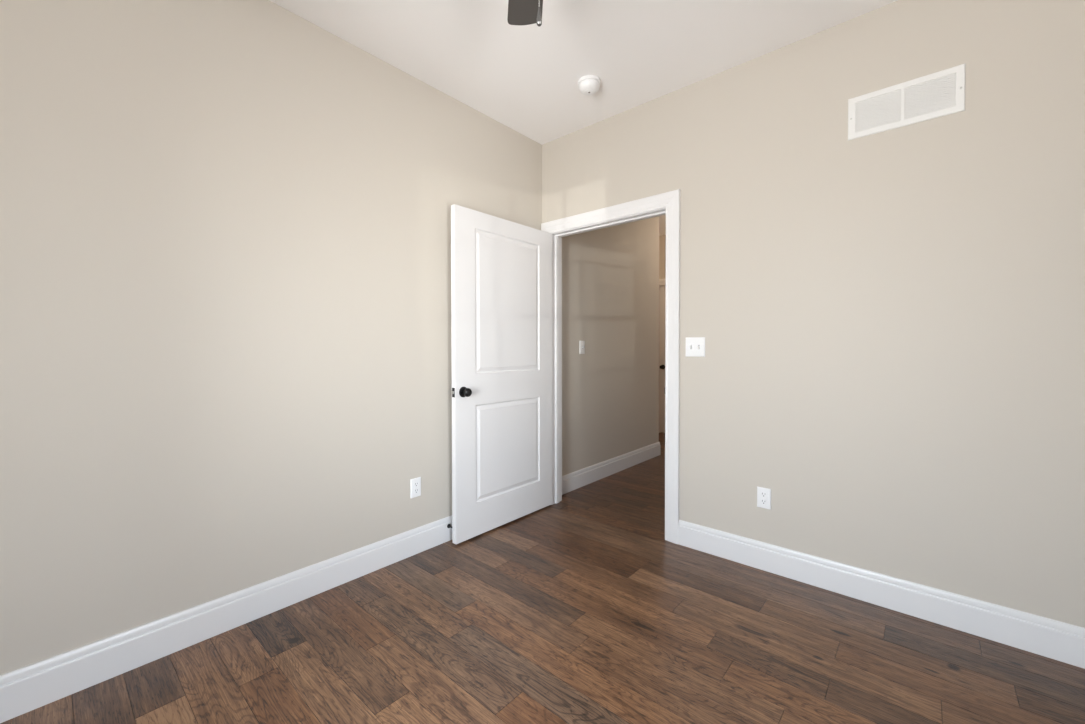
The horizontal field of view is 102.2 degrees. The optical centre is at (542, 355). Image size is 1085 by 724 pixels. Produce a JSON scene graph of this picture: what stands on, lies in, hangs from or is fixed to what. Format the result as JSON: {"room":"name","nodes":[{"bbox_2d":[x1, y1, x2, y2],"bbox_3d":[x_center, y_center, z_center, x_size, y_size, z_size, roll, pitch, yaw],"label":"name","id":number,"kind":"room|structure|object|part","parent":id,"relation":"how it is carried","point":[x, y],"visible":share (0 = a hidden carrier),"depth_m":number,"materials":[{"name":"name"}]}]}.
{"room":"empty bedroom","nodes":[
{"label":"empty bedroom","id":0,"kind":"room"},
{"bbox_2d":[0,0,658,674],"bbox_3d":[-0.588,-0.225,2.782,0.115,2.740,5.580,1,1,41],"label":"wall","id":1,"kind":"structure","parent":0,"point":[226,348],"depth_m":1.85,"materials":[{"name":"beige paint"}]},
{"bbox_2d":[0,515,451,722],"bbox_3d":[-1.150,1.085,2.057,0.015,0.146,3.482,1,1,41],"label":"baseboard","id":2,"kind":"structure","parent":1,"relation":"attached to","point":[28,688],"depth_m":1.75,"materials":[{"name":"white paint"}]},
{"bbox_2d":[410,477,420,497],"bbox_3d":[-0.732,0.767,2.537,0.009,0.110,0.068,1,1,41],"label":"electrical outlet","id":3,"kind":"object","parent":1,"relation":"attached to","point":[415,484],"visible":1,"depth_m":2.53,"materials":[{"name":"white plastic"}]},
{"bbox_2d":[580,341,584,353],"bbox_3d":[0.347,-0.067,3.752,0.023,0.114,0.071,1,1,41],"label":"light switch","id":4,"kind":"object","parent":1,"relation":"attached to","point":[582,343],"visible":1,"depth_m":3.75,"materials":[{"name":"white plastic"}]},
{"bbox_2d":[562,442,660,494],"bbox_3d":[-0.159,1.036,4.928,2.295,0.146,1.846,1,1,41],"label":"baseboard","id":5,"kind":"structure","parent":1,"relation":"attached to","point":[572,481],"depth_m":4.06,"materials":[{"name":"white paint"}]},
{"bbox_2d":[0,432,1084,723],"bbox_3d":[0.434,1.144,2.783,6.150,0.001,6.935,1,1,41],"label":"floor","id":6,"kind":"structure","parent":0,"point":[577,609],"depth_m":1.70,"materials":[{"name":"brown wood"}]},
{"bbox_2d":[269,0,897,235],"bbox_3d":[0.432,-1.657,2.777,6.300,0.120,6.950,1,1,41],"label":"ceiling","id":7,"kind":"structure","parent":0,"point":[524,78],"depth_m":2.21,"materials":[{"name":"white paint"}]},
{"bbox_2d":[507,0,542,26],"bbox_3d":[-0.009,-1.163,1.012,1.266,0.810,1.271,1,1,41],"label":"ceiling fan","id":8,"kind":"object","parent":7,"relation":"hanging from","point":[520,12],"visible":1,"depth_m":1.63,"materials":[{"name":"grey"}]},
{"bbox_2d":[578,75,600,95],"bbox_3d":[0.273,-1.560,2.554,0.133,0.066,0.133,1,1,41],"label":"smoke detector","id":9,"kind":"object","parent":7,"relation":"attached to","point":[588,85],"visible":1,"depth_m":2.52,"materials":[{"name":"white plastic"}]},
{"bbox_2d":[659,235,665,278],"bbox_3d":[1.709,-0.283,6.090,3.600,2.740,0.115,1,1,41],"label":"wall","id":10,"kind":"structure","parent":0,"point":[662,239],"depth_m":6.04,"materials":[{"name":"beige paint"}]},
{"bbox_2d":[659,286,665,432],"bbox_3d":[1.945,0.064,5.846,0.826,2.027,0.147,1,1,41],"label":"door","id":11,"kind":"structure","parent":10,"relation":"in","point":[662,289],"depth_m":6.07,"materials":[{"name":"white paint"}]},
{"bbox_2d":[659,279,665,285],"bbox_3d":[1.918,0.022,5.824,1.007,2.139,0.018,1,1,41],"label":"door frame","id":12,"kind":"structure","parent":10,"relation":"attached to","point":[662,282],"depth_m":6.03,"materials":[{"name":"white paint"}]},
{"bbox_2d":[542,0,1084,627],"bbox_3d":[1.210,-0.221,2.386,3.115,2.740,0.115,1,1,41],"label":"wall","id":13,"kind":"structure","parent":0,"point":[891,323],"depth_m":1.99,"materials":[{"name":"beige paint"}]},
{"bbox_2d":[541,189,680,543],"bbox_3d":[0.453,0.070,3.051,1.100,2.139,0.151,1,1,41],"label":"door frame","id":14,"kind":"structure","parent":13,"relation":"attached to","point":[671,200],"depth_m":2.70,"materials":[{"name":"white paint"}]},
{"bbox_2d":[451,204,552,543],"bbox_3d":[-0.235,0.114,2.958,0.147,2.027,0.928,1,1,41],"label":"door","id":15,"kind":"structure","parent":14,"relation":"attached to","point":[502,390],"depth_m":2.87,"materials":[{"name":"white paint"}]},
{"bbox_3d":[-0.455,0.223,2.631,0.047,0.054,0.054,1,1,41],"label":"knob","id":16,"kind":"part","parent":15,"relation":"part of","materials":[{"name":"black metal"}]},
{"bbox_2d":[686,337,704,356],"bbox_3d":[0.893,-0.048,2.574,0.116,0.114,0.023,1,1,41],"label":"light switch","id":17,"kind":"object","parent":13,"relation":"attached to","point":[695,346],"visible":1,"depth_m":2.58,"materials":[{"name":"white plastic"}]},
{"bbox_2d":[757,486,770,509],"bbox_3d":[1.185,0.765,2.344,0.068,0.110,0.009,1,1,41],"label":"electrical outlet","id":18,"kind":"object","parent":13,"relation":"attached to","point":[763,494],"visible":1,"depth_m":2.34,"materials":[{"name":"white plastic"}]},
{"bbox_2d":[760,499,766,504],"bbox_3d":[1.183,0.785,2.342,0.034,0.028,0.003,1,1,41],"label":"receptacle","id":19,"kind":"object","parent":18,"relation":"attached to","point":[762,501],"depth_m":2.34,"materials":[{"name":"grey plastic"}]},
{"bbox_2d":[760,492,766,497],"bbox_3d":[1.183,0.746,2.341,0.034,0.028,0.003,1,1,41],"label":"receptacle","id":20,"kind":"object","parent":18,"relation":"attached to","point":[762,494],"depth_m":2.34,"materials":[{"name":"grey plastic"}]},
{"bbox_2d":[678,520,1084,668],"bbox_3d":[1.541,1.081,2.034,1.896,0.146,0.015,1,1,41],"label":"baseboard","id":21,"kind":"structure","parent":13,"relation":"attached to","point":[1043,636],"depth_m":1.95,"materials":[{"name":"white paint"}]},
{"bbox_2d":[848,63,965,140],"bbox_3d":[1.601,-1.115,1.947,0.401,0.194,0.010,1,1,41],"label":"air vent","id":22,"kind":"object","parent":13,"relation":"in","point":[941,93],"visible":1,"depth_m":1.93,"materials":[{"name":"white metal"}]},
{"bbox_3d":[1.534,-1.115,2.006,0.166,0.141,0.004,1,1,41],"label":"louver panel","id":23,"kind":"part","parent":22,"relation":"part of","materials":[{"name":"white metal"}]},
{"bbox_3d":[1.668,-1.113,1.889,0.166,0.141,0.004,1,1,41],"label":"louver panel","id":24,"kind":"part","parent":22,"relation":"part of","materials":[{"name":"white metal"}]}
]}

